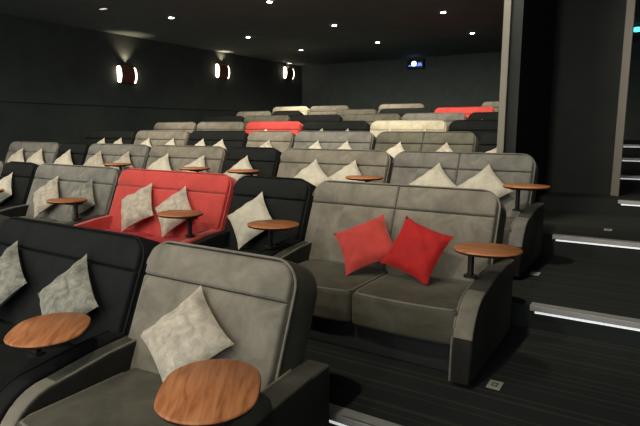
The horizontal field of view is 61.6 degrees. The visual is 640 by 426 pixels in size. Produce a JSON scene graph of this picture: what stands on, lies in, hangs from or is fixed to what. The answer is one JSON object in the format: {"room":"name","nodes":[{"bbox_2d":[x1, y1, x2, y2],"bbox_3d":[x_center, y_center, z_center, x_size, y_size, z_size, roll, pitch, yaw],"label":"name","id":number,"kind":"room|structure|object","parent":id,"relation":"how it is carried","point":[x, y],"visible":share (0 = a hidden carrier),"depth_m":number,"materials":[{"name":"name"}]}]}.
{"room":"movie theater","nodes":[
{"label":"movie theater","id":0,"kind":"room"},
{"bbox_2d":[0,102,271,161],"bbox_3d":[-5.678,-1.960,10.850,0.200,3.700,18.700,6,11,32],"label":"wall","id":1,"kind":"structure","parent":0,"point":[19,121],"depth_m":11.35,"materials":[{"name":"black paint"}]},
{"bbox_2d":[0,14,301,111],"bbox_3d":[-5.580,-2.985,10.626,0.029,1.595,18.699,6,11,32],"label":"wall","id":2,"kind":"structure","parent":1,"relation":"attached to","point":[41,61],"depth_m":12.31,"materials":[{"name":"black paint"}]},
{"bbox_2d":[117,65,136,83],"bbox_3d":[-4.422,-3.178,12.335,0.115,0.410,0.500,6,11,32],"label":"wall lamp","id":3,"kind":"object","parent":2,"relation":"attached to","point":[125,74],"visible":1,"depth_m":12.27,"materials":[{"name":"brown metal"}]},
{"bbox_2d":[215,63,229,79],"bbox_3d":[-2.708,-3.953,14.996,0.115,0.410,0.500,6,11,32],"label":"wall lamp","id":4,"kind":"object","parent":2,"relation":"attached to","point":[222,70],"visible":1,"depth_m":14.93,"materials":[{"name":"brown metal"}]},
{"bbox_2d":[283,66,293,79],"bbox_3d":[-1.015,-4.595,17.643,0.115,0.410,0.500,6,11,32],"label":"wall lamp","id":5,"kind":"object","parent":2,"relation":"attached to","point":[288,72],"visible":1,"depth_m":17.54,"materials":[{"name":"brown metal"}]},
{"bbox_2d":[0,0,639,65],"bbox_3d":[-0.257,-3.352,7.328,12.850,0.150,18.900,6,11,32],"label":"ceiling","id":6,"kind":"structure","parent":0,"point":[278,30],"depth_m":10.98,"materials":[{"name":"black paint"}]},
{"bbox_2d":[302,41,639,139],"bbox_3d":[4.690,-2.691,15.465,12.850,3.700,0.200,6,11,32],"label":"wall","id":7,"kind":"structure","parent":0,"point":[462,80],"depth_m":16.21,"materials":[{"name":"black paint"}]},
{"bbox_2d":[407,59,424,69],"bbox_3d":[2.873,-4.463,16.110,0.520,0.280,0.170,6,11,32],"label":"projector","id":8,"kind":"object","parent":7,"relation":"attached to","point":[414,63],"visible":1,"depth_m":16.04,"materials":[{"name":"black metal"}]},
{"bbox_2d":[304,324,639,425],"bbox_3d":[0.994,-0.208,9.857,12.450,0.148,13.770,6,11,32],"label":"floor","id":9,"kind":"structure","parent":0,"point":[548,378],"depth_m":2.67,"materials":[{"name":"carpet"}]},
{"bbox_2d":[0,161,5,176],"bbox_3d":[-4.043,-0.127,6.026,0.770,0.904,0.966,6,11,32],"label":"armchair","id":10,"kind":"object","parent":9,"relation":"on","point":[2,164],"visible":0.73,"depth_m":6.03,"materials":[{"name":"grey fabric"}]},
{"bbox_2d":[0,161,39,209],"bbox_3d":[-3.436,-0.068,5.652,0.620,0.904,0.966,6,11,32],"label":"armchair","id":11,"kind":"object","parent":9,"relation":"on","point":[23,175],"visible":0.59,"depth_m":5.73,"materials":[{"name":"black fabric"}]},
{"bbox_2d":[0,172,12,203],"bbox_3d":[-3.415,-0.230,5.745,0.425,0.401,0.224,1,9,7],"label":"cushion","id":12,"kind":"object","parent":11,"relation":"on","point":[6,183],"visible":0.93,"depth_m":5.68,"materials":[{"name":"fabric"}]},
{"bbox_2d":[0,163,122,224],"bbox_3d":[-2.596,0.014,5.135,1.320,0.904,0.966,6,11,32],"label":"sofa","id":13,"kind":"object","parent":9,"relation":"on","point":[105,180],"visible":0.35,"depth_m":5.25,"materials":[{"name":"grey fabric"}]},
{"bbox_2d":[33,176,58,217],"bbox_3d":[-2.710,-0.161,5.312,0.425,0.401,0.222,1,9,7],"label":"cushion","id":14,"kind":"object","parent":13,"relation":"on","point":[50,190],"visible":0.93,"depth_m":5.25,"materials":[{"name":"beige fabric"}]},
{"bbox_2d":[46,197,86,219],"bbox_3d":[-2.245,-0.035,4.776,0.348,0.169,0.304,6,11,32],"label":"side table","id":15,"kind":"object","parent":13,"relation":"on","point":[74,201],"visible":1,"depth_m":4.70,"materials":[{"name":"brown wood"}]},
{"bbox_2d":[67,178,94,221],"bbox_3d":[-2.244,-0.116,5.025,0.425,0.401,0.222,1,9,7],"label":"cushion","id":16,"kind":"object","parent":13,"relation":"on","point":[85,190],"visible":0.76,"depth_m":4.96,"materials":[{"name":"grey fabric"}]},
{"bbox_2d":[74,168,237,242],"bbox_3d":[-1.438,0.127,4.422,1.370,0.904,0.966,6,11,32],"label":"sofa","id":17,"kind":"object","parent":9,"relation":"on","point":[211,194],"visible":0.28,"depth_m":4.49,"materials":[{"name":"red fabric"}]},
{"bbox_2d":[121,183,152,231],"bbox_3d":[-1.570,-0.050,4.599,0.436,0.404,0.226,2,9,13],"label":"cushion","id":18,"kind":"object","parent":17,"relation":"on","point":[137,206],"visible":1,"depth_m":4.53,"materials":[{"name":"beige fabric"}]},
{"bbox_2d":[155,186,190,236],"bbox_3d":[-1.191,-0.014,4.378,0.424,0.402,0.224,1,9,6],"label":"cushion","id":19,"kind":"object","parent":17,"relation":"on","point":[179,200],"visible":0.72,"depth_m":4.33,"materials":[{"name":"beige fabric"}]},
{"bbox_2d":[157,210,202,236],"bbox_3d":[-1.048,0.081,4.039,0.348,0.169,0.304,6,11,32],"label":"side table","id":20,"kind":"object","parent":17,"relation":"on","point":[189,215],"visible":1,"depth_m":3.98,"materials":[{"name":"brown wood"}]},
{"bbox_2d":[190,175,315,255],"bbox_3d":[-0.532,0.215,3.864,0.725,0.904,0.966,6,11,32],"label":"armchair","id":21,"kind":"object","parent":9,"relation":"on","point":[290,199],"visible":0.35,"depth_m":3.95,"materials":[{"name":"black fabric"}]},
{"bbox_2d":[227,192,271,249],"bbox_3d":[-0.512,0.052,3.960,0.424,0.402,0.224,1,9,6],"label":"cushion","id":22,"kind":"object","parent":21,"relation":"on","point":[255,209],"visible":0.84,"depth_m":3.92,"materials":[{"name":"fabric"}]},
{"bbox_2d":[247,220,298,248],"bbox_3d":[-0.311,0.153,3.585,0.348,0.169,0.304,6,11,32],"label":"side table","id":23,"kind":"object","parent":21,"relation":"on","point":[270,226],"visible":1,"depth_m":3.53,"materials":[{"name":"brown wood"}]},
{"bbox_2d":[329,403,401,425],"bbox_3d":[1.322,1.034,1.659,3.120,0.050,0.074,6,11,32],"label":"step nosing","id":24,"kind":"structure","parent":9,"relation":"attached to","point":[338,415],"depth_m":2.37,"materials":[{"name":"silver metal"}]},
{"bbox_2d":[273,180,513,384],"bbox_3d":[0.385,0.305,3.299,1.395,0.904,0.966,6,11,32],"label":"sofa","id":25,"kind":"object","parent":9,"relation":"on","point":[452,324],"visible":0.83,"depth_m":3.11,"materials":[{"name":"grey fabric"}]},
{"bbox_2d":[333,214,392,274],"bbox_3d":[0.281,0.190,3.318,0.407,0.336,0.272,0,9,3],"label":"cushion","id":26,"kind":"object","parent":25,"relation":"on","point":[362,245],"visible":0.98,"depth_m":3.25,"materials":[{"name":"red fabric"}]},
{"bbox_2d":[380,216,453,285],"bbox_3d":[0.553,0.213,3.095,0.384,0.354,0.187,8,12,40],"label":"cushion","id":27,"kind":"object","parent":25,"relation":"on","point":[417,249],"visible":1,"depth_m":3.04,"materials":[{"name":"red fabric"}]},
{"bbox_2d":[454,242,522,278],"bbox_3d":[0.886,0.270,2.848,0.348,0.169,0.304,6,11,32],"label":"side table","id":28,"kind":"object","parent":25,"relation":"attached to","point":[470,249],"visible":1,"depth_m":2.81,"materials":[{"name":"brown wood"}]},
{"bbox_2d":[486,380,503,389],"bbox_3d":[0.868,0.853,2.665,0.066,0.006,0.090,6,11,32],"label":"floor plate","id":29,"kind":"object","parent":9,"relation":"on","point":[492,384],"visible":1,"depth_m":2.66,"materials":[{"name":"silver metal"}]},
{"bbox_2d":[505,0,556,201],"bbox_3d":[2.280,-1.492,5.743,0.100,3.027,1.755,6,11,32],"label":"wall","id":30,"kind":"structure","parent":0,"point":[533,21],"depth_m":5.45,"materials":[{"name":"black paint"}]},
{"bbox_2d":[496,0,512,152],"bbox_3d":[1.730,-1.377,5.017,0.065,3.027,0.065,6,11,32],"label":"trim","id":31,"kind":"structure","parent":30,"relation":"attached to","point":[508,4],"depth_m":5.01,"materials":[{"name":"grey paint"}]},
{"bbox_2d":[510,253,639,347],"bbox_3d":[1.405,-0.458,10.486,12.450,0.150,12.214,6,11,32],"label":"stair step","id":32,"kind":"structure","parent":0,"point":[600,286],"depth_m":3.65,"materials":[{"name":"carpet"}]},
{"bbox_2d":[5,141,60,163],"bbox_3d":[-4.642,-0.623,8.199,1.340,0.904,0.966,6,11,32],"label":"sofa","id":33,"kind":"object","parent":32,"relation":"on","point":[50,150],"visible":0.3,"depth_m":8.31,"materials":[{"name":"grey fabric"}]},
{"bbox_2d":[7,148,23,162],"bbox_3d":[-4.736,-0.804,8.354,0.238,0.420,0.437,-5,10,-30],"label":"cushion","id":34,"kind":"object","parent":33,"relation":"on","point":[18,156],"visible":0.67,"depth_m":8.31,"materials":[{"name":"fabric"}]},
{"bbox_2d":[26,149,43,164],"bbox_3d":[-4.293,-0.761,8.082,0.437,0.420,0.238,1,9,4],"label":"cushion","id":35,"kind":"object","parent":33,"relation":"on","point":[37,158],"visible":0.56,"depth_m":8.03,"materials":[{"name":"fabric"}]},
{"bbox_2d":[56,143,90,164],"bbox_3d":[-3.768,-0.538,7.661,0.680,0.904,0.966,6,11,32],"label":"armchair","id":36,"kind":"object","parent":32,"relation":"on","point":[79,151],"visible":0.26,"depth_m":7.75,"materials":[{"name":"black fabric"}]},
{"bbox_2d":[53,150,72,164],"bbox_3d":[-3.690,-0.702,7.711,0.437,0.420,0.237,1,9,4],"label":"cushion","id":37,"kind":"object","parent":36,"relation":"on","point":[66,158],"visible":0.45,"depth_m":7.67,"materials":[{"name":"fabric"}]},
{"bbox_2d":[85,143,151,168],"bbox_3d":[-2.928,-0.456,7.143,1.260,0.904,0.966,6,11,32],"label":"sofa","id":38,"kind":"object","parent":32,"relation":"on","point":[138,153],"visible":0.16,"depth_m":7.25,"materials":[{"name":"grey fabric"}]},
{"bbox_2d":[84,151,104,166],"bbox_3d":[-3.098,-0.644,7.346,0.238,0.420,0.437,-5,10,-30],"label":"cushion","id":39,"kind":"object","parent":38,"relation":"on","point":[96,160],"visible":0.5,"depth_m":7.30,"materials":[{"name":"beige fabric"}]},
{"bbox_2d":[103,163,131,170],"bbox_3d":[-2.539,-0.519,6.759,0.348,0.205,0.304,6,11,32],"label":"side table","id":40,"kind":"object","parent":38,"relation":"on","point":[120,165],"visible":0.87,"depth_m":6.68,"materials":[{"name":"brown wood"}]},
{"bbox_2d":[110,151,132,170],"bbox_3d":[-2.604,-0.596,7.043,0.437,0.420,0.236,1,9,4],"label":"cushion","id":41,"kind":"object","parent":38,"relation":"on","point":[125,158],"visible":0.33,"depth_m":7.01,"materials":[{"name":"beige fabric"}]},
{"bbox_2d":[145,145,227,173],"bbox_3d":[-1.825,-0.348,6.464,1.300,0.904,0.966,6,11,32],"label":"sofa","id":42,"kind":"object","parent":32,"relation":"on","point":[179,156],"visible":0.16,"depth_m":6.58,"materials":[{"name":"grey fabric"}]},
{"bbox_2d":[147,153,171,170],"bbox_3d":[-1.994,-0.533,6.666,0.438,0.413,0.233,1,9,7],"label":"cushion","id":43,"kind":"object","parent":42,"relation":"on","point":[162,163],"visible":0.52,"depth_m":6.63,"materials":[{"name":"fabric"}]},
{"bbox_2d":[182,155,206,172],"bbox_3d":[-1.486,-0.480,6.351,0.441,0.405,0.232,2,9,11],"label":"cushion","id":44,"kind":"object","parent":42,"relation":"on","point":[199,162],"visible":0.27,"depth_m":6.33,"materials":[{"name":"fabric"}]},
{"bbox_2d":[179,167,209,171],"bbox_3d":[-1.411,-0.409,6.064,0.348,0.205,0.304,6,11,32],"label":"side table","id":45,"kind":"object","parent":42,"relation":"on","point":[197,169],"visible":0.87,"depth_m":5.94,"materials":[{"name":"brown wood"}]},
{"bbox_2d":[222,147,281,176],"bbox_3d":[-0.933,-0.261,5.915,0.760,0.904,0.966,6,11,32],"label":"armchair","id":46,"kind":"object","parent":32,"relation":"on","point":[266,160],"visible":0.24,"depth_m":6.02,"materials":[{"name":"black fabric"}]},
{"bbox_2d":[223,156,257,179],"bbox_3d":[-0.890,-0.429,5.987,0.437,0.420,0.237,1,9,4],"label":"cushion","id":47,"kind":"object","parent":46,"relation":"on","point":[244,163],"visible":0.45,"depth_m":5.96,"materials":[{"name":"fabric"}]},
{"bbox_2d":[227,169,258,174],"bbox_3d":[-0.813,-0.351,5.696,0.348,0.205,0.304,6,11,32],"label":"side table","id":48,"kind":"object","parent":46,"relation":"on","point":[238,171],"visible":0.84,"depth_m":5.59,"materials":[{"name":"brown wood"}]},
{"bbox_2d":[277,148,393,182],"bbox_3d":[-0.032,-0.173,5.360,1.325,0.904,0.966,6,11,32],"label":"sofa","id":49,"kind":"object","parent":32,"relation":"on","point":[293,160],"visible":0.19,"depth_m":5.49,"materials":[{"name":"grey fabric"}]},
{"bbox_2d":[294,159,330,186],"bbox_3d":[-0.103,-0.337,5.445,0.237,0.414,0.439,-6,11,-32],"label":"cushion","id":50,"kind":"object","parent":49,"relation":"on","point":[313,174],"visible":0.64,"depth_m":5.39,"materials":[{"name":"fabric"}]},
{"bbox_2d":[328,160,364,181],"bbox_3d":[0.263,-0.313,5.276,0.438,0.413,0.234,1,9,7],"label":"cushion","id":51,"kind":"object","parent":49,"relation":"on","point":[351,169],"visible":0.35,"depth_m":5.26,"materials":[{"name":"fabric"}]},
{"bbox_2d":[345,175,382,181],"bbox_3d":[0.406,-0.232,4.945,0.348,0.205,0.304,6,11,32],"label":"side table","id":52,"kind":"object","parent":49,"relation":"on","point":[367,178],"visible":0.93,"depth_m":4.85,"materials":[{"name":"brown wood"}]},
{"bbox_2d":[389,151,543,276],"bbox_3d":[1.135,-0.060,4.641,1.385,0.904,0.966,6,11,32],"label":"sofa","id":53,"kind":"object","parent":32,"relation":"on","point":[523,230],"visible":0.38,"depth_m":4.58,"materials":[{"name":"grey fabric"}]},
{"bbox_2d":[407,163,458,187],"bbox_3d":[1.005,-0.237,4.791,0.242,0.415,0.433,-5,10,-28],"label":"cushion","id":54,"kind":"object","parent":53,"relation":"on","point":[436,176],"visible":0.48,"depth_m":4.76,"materials":[{"name":"fabric"}]},
{"bbox_2d":[457,164,512,197],"bbox_3d":[1.392,-0.204,4.581,0.436,0.415,0.239,1,9,4],"label":"cushion","id":55,"kind":"object","parent":53,"relation":"on","point":[487,179],"visible":0.58,"depth_m":4.54,"materials":[{"name":"fabric"}]},
{"bbox_2d":[503,183,550,210],"bbox_3d":[1.609,-0.115,4.204,0.348,0.205,0.304,6,11,32],"label":"side table","id":56,"kind":"object","parent":53,"relation":"attached to","point":[513,186],"visible":1,"depth_m":4.17,"materials":[{"name":"brown wood"}]},
{"bbox_2d":[530,302,639,330],"bbox_3d":[2.408,0.705,2.778,2.500,0.050,0.074,6,11,32],"label":"step nosing","id":57,"kind":"structure","parent":32,"relation":"attached to","point":[539,308],"depth_m":3.24,"materials":[{"name":"silver metal"}]},
{"bbox_2d":[545,0,626,194],"bbox_3d":[3.101,-1.672,6.368,0.830,2.867,0.200,6,11,32],"label":"wall partition","id":58,"kind":"structure","parent":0,"point":[589,34],"depth_m":6.29,"materials":[{"name":"black paint"}]},
{"bbox_2d":[610,0,635,195],"bbox_3d":[3.421,-1.615,6.013,0.085,2.867,0.068,6,11,32],"label":"trim","id":59,"kind":"structure","parent":58,"relation":"attached to","point":[631,4],"depth_m":6.03,"materials":[{"name":"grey paint"}]},
{"bbox_2d":[537,187,639,216],"bbox_3d":[2.229,-0.989,11.739,12.450,0.160,9.102,6,11,32],"label":"floor","id":60,"kind":"structure","parent":0,"point":[554,201],"depth_m":6.05,"materials":[{"name":"carpet"}]},
{"bbox_2d":[154,122,197,132],"bbox_3d":[-3.163,-1.387,10.891,1.210,0.904,0.966,6,11,32],"label":"sofa","id":61,"kind":"object","parent":60,"relation":"on","point":[189,127],"visible":0.15,"depth_m":11.01,"materials":[{"name":"grey fabric"}]},
{"bbox_2d":[196,122,245,131],"bbox_3d":[-2.102,-1.284,10.238,1.230,0.904,0.966,6,11,32],"label":"sofa","id":62,"kind":"object","parent":60,"relation":"on","point":[202,126],"visible":0.22,"depth_m":10.38,"materials":[{"name":"grey fabric"}]},
{"bbox_2d":[245,121,302,134],"bbox_3d":[-1.020,-1.178,9.571,1.260,0.904,0.966,6,11,32],"label":"sofa","id":63,"kind":"object","parent":60,"relation":"on","point":[295,127],"visible":0.16,"depth_m":9.71,"materials":[{"name":"red fabric"}]},
{"bbox_2d":[302,121,369,131],"bbox_3d":[0.087,-1.070,8.889,1.290,0.904,0.966,6,11,32],"label":"sofa","id":64,"kind":"object","parent":60,"relation":"on","point":[310,125],"visible":0.24,"depth_m":9.04,"materials":[{"name":"black fabric"}]},
{"bbox_2d":[370,120,448,136],"bbox_3d":[1.203,-0.961,8.202,1.280,0.904,0.966,6,11,32],"label":"sofa","id":65,"kind":"object","parent":60,"relation":"on","point":[376,127],"visible":0.17,"depth_m":8.37,"materials":[{"name":"beige fabric"}]},
{"bbox_2d":[449,120,497,139],"bbox_3d":[2.289,-0.856,7.533,1.220,0.904,0.966,6,11,32],"label":"sofa","id":66,"kind":"object","parent":60,"relation":"on","point":[477,127],"visible":0.07,"depth_m":7.81,"materials":[{"name":"black fabric"}]},
{"bbox_2d":[618,200,639,205],"bbox_3d":[4.178,-0.025,5.258,2.210,0.050,0.074,6,11,32],"label":"step nosing","id":67,"kind":"structure","parent":60,"relation":"attached to","point":[622,202],"depth_m":5.75,"materials":[{"name":"silver metal"}]},
{"bbox_2d":[541,210,639,264],"bbox_3d":[1.817,-0.721,11.113,12.450,0.174,10.658,6,11,32],"label":"floor","id":68,"kind":"structure","parent":0,"point":[627,228],"depth_m":4.83,"materials":[{"name":"carpet"}]},
{"bbox_2d":[83,130,136,144],"bbox_3d":[-3.998,-1.021,9.603,1.400,0.904,0.966,6,11,32],"label":"sofa","id":69,"kind":"object","parent":68,"relation":"on","point":[92,136],"visible":0.18,"depth_m":9.74,"materials":[{"name":"black fabric"}]},
{"bbox_2d":[134,130,190,146],"bbox_3d":[-2.844,-0.909,8.892,1.280,0.904,0.966,6,11,32],"label":"sofa","id":70,"kind":"object","parent":68,"relation":"on","point":[156,137],"visible":0.23,"depth_m":9.03,"materials":[{"name":"grey fabric"}]},
{"bbox_2d":[187,131,248,150],"bbox_3d":[-1.774,-0.804,8.233,1.200,0.904,0.966,6,11,32],"label":"sofa","id":71,"kind":"object","parent":68,"relation":"on","point":[231,139],"visible":0.25,"depth_m":8.35,"materials":[{"name":"black fabric"}]},
{"bbox_2d":[194,139,204,145],"bbox_3d":[-1.897,-0.965,8.365,0.216,0.386,0.403,-5,10,-30],"label":"cushion","id":72,"kind":"object","parent":71,"relation":"on","point":[200,143],"visible":0.12,"depth_m":8.36,"materials":[{"name":"fabric"}]},
{"bbox_2d":[213,139,226,149],"bbox_3d":[-1.567,-0.941,8.213,0.403,0.386,0.215,1,9,4],"label":"cushion","id":73,"kind":"object","parent":71,"relation":"on","point":[220,143],"visible":0.22,"depth_m":8.20,"materials":[{"name":"fabric"}]},
{"bbox_2d":[246,131,295,152],"bbox_3d":[-0.892,-0.718,7.690,0.840,0.904,0.966,6,11,32],"label":"armchair","id":74,"kind":"object","parent":68,"relation":"on","point":[281,141],"visible":0.27,"depth_m":7.81,"materials":[{"name":"grey fabric"}]},
{"bbox_2d":[293,131,375,149],"bbox_3d":[0.012,-0.630,7.133,1.250,0.904,0.966,6,11,32],"label":"sofa","id":75,"kind":"object","parent":68,"relation":"on","point":[358,140],"visible":0.18,"depth_m":7.26,"materials":[{"name":"grey fabric"}]},
{"bbox_2d":[309,141,321,148],"bbox_3d":[-0.091,-0.795,7.304,0.219,0.382,0.400,-5,10,-29],"label":"cushion","id":76,"kind":"object","parent":75,"relation":"on","point":[316,145],"visible":0.09,"depth_m":7.30,"materials":[{"name":"fabric"}]},
{"bbox_2d":[338,141,350,148],"bbox_3d":[0.299,-0.757,7.064,0.219,0.382,0.400,-5,10,-29],"label":"cushion","id":77,"kind":"object","parent":75,"relation":"on","point":[345,145],"visible":0.14,"depth_m":7.07,"materials":[{"name":"fabric"}]},
{"bbox_2d":[374,131,477,151],"bbox_3d":[1.123,-0.522,6.449,1.310,0.904,0.966,6,11,32],"label":"sofa","id":78,"kind":"object","parent":68,"relation":"on","point":[458,141],"visible":0.21,"depth_m":6.58,"materials":[{"name":"grey fabric"}]},
{"bbox_2d":[386,142,403,157],"bbox_3d":[0.927,-0.695,6.675,0.404,0.381,0.213,1,9,7],"label":"cushion","id":79,"kind":"object","parent":78,"relation":"on","point":[398,148],"visible":0.27,"depth_m":6.66,"materials":[{"name":"fabric"}]},
{"bbox_2d":[437,142,452,151],"bbox_3d":[1.453,-0.645,6.353,0.220,0.382,0.400,-5,10,-29],"label":"cushion","id":80,"kind":"object","parent":78,"relation":"on","point":[445,148],"visible":0.16,"depth_m":6.36,"materials":[{"name":"beige fabric"}]},
{"bbox_2d":[477,132,496,152],"bbox_3d":[1.895,-0.447,5.973,0.470,0.904,0.966,6,11,32],"label":"armchair","id":81,"kind":"object","parent":68,"relation":"on","point":[487,141],"visible":0.12,"depth_m":6.20,"materials":[{"name":"black fabric"}]},
{"bbox_2d":[552,234,639,248],"bbox_3d":[3.180,0.322,4.086,2.620,0.050,0.074,6,11,32],"label":"step nosing","id":82,"kind":"structure","parent":68,"relation":"attached to","point":[574,239],"depth_m":4.56,"materials":[{"name":"silver metal"}]},
{"bbox_2d":[620,168,639,187],"bbox_3d":[2.640,-1.247,12.366,12.450,0.153,7.546,6,11,32],"label":"floor","id":83,"kind":"structure","parent":0,"point":[628,183],"depth_m":7.13,"materials":[{"name":"carpet"}]},
{"bbox_2d":[203,116,244,122],"bbox_3d":[-2.409,-1.754,12.230,1.230,0.904,0.966,6,11,32],"label":"sofa","id":84,"kind":"object","parent":83,"relation":"on","point":[208,118],"visible":0.12,"depth_m":12.38,"materials":[{"name":"black fabric"}]},
{"bbox_2d":[244,115,291,124],"bbox_3d":[-1.335,-1.649,11.569,1.260,0.904,0.966,6,11,32],"label":"sofa","id":85,"kind":"object","parent":83,"relation":"on","point":[247,119],"visible":0.12,"depth_m":11.73,"materials":[{"name":"grey fabric"}]},
{"bbox_2d":[291,114,342,124],"bbox_3d":[-0.249,-1.543,10.900,1.220,0.904,0.966,6,11,32],"label":"sofa","id":86,"kind":"object","parent":83,"relation":"on","point":[302,119],"visible":0.13,"depth_m":11.06,"materials":[{"name":"black fabric"}]},
{"bbox_2d":[342,113,400,125],"bbox_3d":[0.825,-1.439,10.239,1.250,0.904,0.966,6,11,32],"label":"sofa","id":87,"kind":"object","parent":83,"relation":"on","point":[369,118],"visible":0.06,"depth_m":10.40,"materials":[{"name":"grey fabric"}]},
{"bbox_2d":[401,112,467,126],"bbox_3d":[1.894,-1.335,9.580,1.230,0.904,0.966,6,11,32],"label":"sofa","id":88,"kind":"object","parent":83,"relation":"on","point":[448,118],"visible":0.1,"depth_m":9.71,"materials":[{"name":"grey fabric"}]},
{"bbox_2d":[468,112,498,119],"bbox_3d":[2.976,-1.229,8.914,1.260,0.904,0.966,6,11,32],"label":"sofa","id":89,"kind":"object","parent":83,"relation":"on","point":[476,115],"visible":0.05,"depth_m":9.27,"materials":[{"name":"black fabric"}]},
{"bbox_2d":[620,175,639,179],"bbox_3d":[4.920,-0.391,6.588,2.400,0.050,0.074,6,11,32],"label":"step nosing","id":90,"kind":"structure","parent":83,"relation":"attached to","point":[634,177],"depth_m":7.07,"materials":[{"name":"silver metal"}]},
{"bbox_2d":[621,154,639,168],"bbox_3d":[3.052,-1.502,12.994,12.450,0.155,5.990,6,11,32],"label":"floor","id":91,"kind":"structure","parent":0,"point":[625,164],"depth_m":8.43,"materials":[{"name":"carpet"}]},
{"bbox_2d":[236,111,272,117],"bbox_3d":[-1.883,-2.145,13.710,1.150,0.904,0.966,6,11,32],"label":"sofa","id":92,"kind":"object","parent":91,"relation":"on","point":[246,113],"visible":0.14,"depth_m":13.88,"materials":[{"name":"grey fabric"}]},
{"bbox_2d":[272,110,303,117],"bbox_3d":[-0.997,-2.059,13.164,0.880,0.904,0.966,6,11,32],"label":"armchair","id":93,"kind":"object","parent":91,"relation":"on","point":[290,114],"visible":0.18,"depth_m":13.28,"materials":[{"name":"black fabric"}]},
{"bbox_2d":[335,109,378,117],"bbox_3d":[0.654,-1.898,12.147,1.090,0.904,0.966,6,11,32],"label":"sofa","id":94,"kind":"object","parent":91,"relation":"on","point":[343,112],"visible":0.12,"depth_m":12.33,"materials":[{"name":"grey fabric"}]},
{"bbox_2d":[379,108,433,117],"bbox_3d":[1.689,-1.797,11.509,1.250,0.904,0.966,6,11,32],"label":"sofa","id":95,"kind":"object","parent":91,"relation":"on","point":[400,111],"visible":0.1,"depth_m":11.69,"materials":[{"name":"black fabric"}]},
{"bbox_2d":[434,106,494,118],"bbox_3d":[2.788,-1.690,10.833,1.260,0.904,0.966,6,11,32],"label":"sofa","id":96,"kind":"object","parent":91,"relation":"on","point":[467,111],"visible":0.11,"depth_m":10.99,"materials":[{"name":"red fabric"}]},
{"bbox_2d":[622,158,639,161],"bbox_3d":[5.701,-0.754,7.894,2.500,0.050,0.074,6,11,32],"label":"step nosing","id":97,"kind":"structure","parent":91,"relation":"attached to","point":[623,159],"depth_m":8.37,"materials":[{"name":"silver metal"}]},
{"bbox_2d":[623,140,639,153],"bbox_3d":[3.464,-1.766,13.621,12.450,0.170,4.434,6,11,32],"label":"floor","id":98,"kind":"structure","parent":0,"point":[626,149],"depth_m":9.75,"materials":[{"name":"carpet"}]},
{"bbox_2d":[272,106,309,114],"bbox_3d":[-1.010,-2.517,14.973,1.210,0.904,0.966,6,11,32],"label":"sofa","id":99,"kind":"object","parent":98,"relation":"on","point":[303,109],"visible":0.18,"depth_m":15.05,"materials":[{"name":"beige fabric"}]},
{"bbox_2d":[309,105,349,114],"bbox_3d":[0.076,-2.411,14.304,1.210,0.904,0.966,6,11,32],"label":"sofa","id":100,"kind":"object","parent":98,"relation":"on","point":[315,110],"visible":0.11,"depth_m":14.51,"materials":[{"name":"grey fabric"}]},
{"bbox_2d":[378,103,424,112],"bbox_3d":[1.854,-2.238,13.209,1.220,0.904,0.966,6,11,32],"label":"sofa","id":101,"kind":"object","parent":98,"relation":"on","point":[414,105],"visible":0.14,"depth_m":13.39,"materials":[{"name":"grey fabric"}]},
{"bbox_2d":[481,101,498,111],"bbox_3d":[4.064,-2.022,11.848,1.210,0.904,0.966,6,11,32],"label":"sofa","id":102,"kind":"object","parent":98,"relation":"on","point":[495,104],"visible":0.02,"depth_m":12.20,"materials":[{"name":"grey fabric"}]},
{"bbox_3d":[-0.310,0.291,7.818,12.450,0.200,18.700,6,11,32],"label":"floor","id":103,"kind":"structure","parent":0,"visible":0},
{"bbox_2d":[0,215,9,225],"bbox_3d":[-2.659,0.443,3.369,1.350,0.904,0.966,6,11,32],"label":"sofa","id":104,"kind":"object","parent":103,"relation":"on","point":[2,218],"visible":0.06,"depth_m":3.29,"materials":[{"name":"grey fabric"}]},
{"bbox_2d":[0,216,159,423],"bbox_3d":[-1.526,0.554,2.672,1.280,0.904,0.966,6,11,32],"label":"sofa","id":105,"kind":"object","parent":103,"relation":"on","point":[116,261],"visible":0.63,"depth_m":2.60,"materials":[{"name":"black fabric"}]},
{"bbox_2d":[0,240,26,306],"bbox_3d":[-1.735,0.370,2.907,0.220,0.399,0.426,-6,11,-35],"label":"cushion","id":106,"kind":"object","parent":105,"relation":"on","point":[12,279],"visible":1,"depth_m":2.84,"materials":[{"name":"grey fabric"}]},
{"bbox_2d":[4,312,90,357],"bbox_3d":[-1.113,0.540,2.220,0.300,0.141,0.380,-2,9,-12],"label":"side table","id":107,"kind":"object","parent":105,"relation":"attached to","point":[38,333],"visible":1,"depth_m":2.17,"materials":[{"name":"brown wood"}]},
{"bbox_2d":[38,254,98,314],"bbox_3d":[-1.225,0.418,2.594,0.227,0.402,0.423,-5,10,-31],"label":"cushion","id":108,"kind":"object","parent":105,"relation":"on","point":[71,291],"visible":0.77,"depth_m":2.55,"materials":[{"name":"grey fabric"}]},
{"bbox_2d":[0,241,328,425],"bbox_3d":[-0.560,0.648,2.077,0.955,0.904,0.966,6,11,32],"label":"armchair","id":109,"kind":"object","parent":103,"relation":"on","point":[264,304],"visible":0.84,"depth_m":2.12,"materials":[{"name":"grey fabric"}]},
{"bbox_2d":[138,285,233,381],"bbox_3d":[-0.546,0.505,2.159,0.236,0.365,0.399,-7,11,-37],"label":"cushion","id":110,"kind":"object","parent":109,"relation":"on","point":[189,333],"visible":0.91,"depth_m":2.11,"materials":[{"name":"beige fabric"}]},
{"bbox_2d":[154,359,260,425],"bbox_3d":[-0.348,0.623,1.714,0.320,0.146,0.424,0,9,-1],"label":"side table","id":111,"kind":"object","parent":109,"relation":"attached to","point":[212,392],"visible":1,"depth_m":1.66,"materials":[{"name":"brown wood"}]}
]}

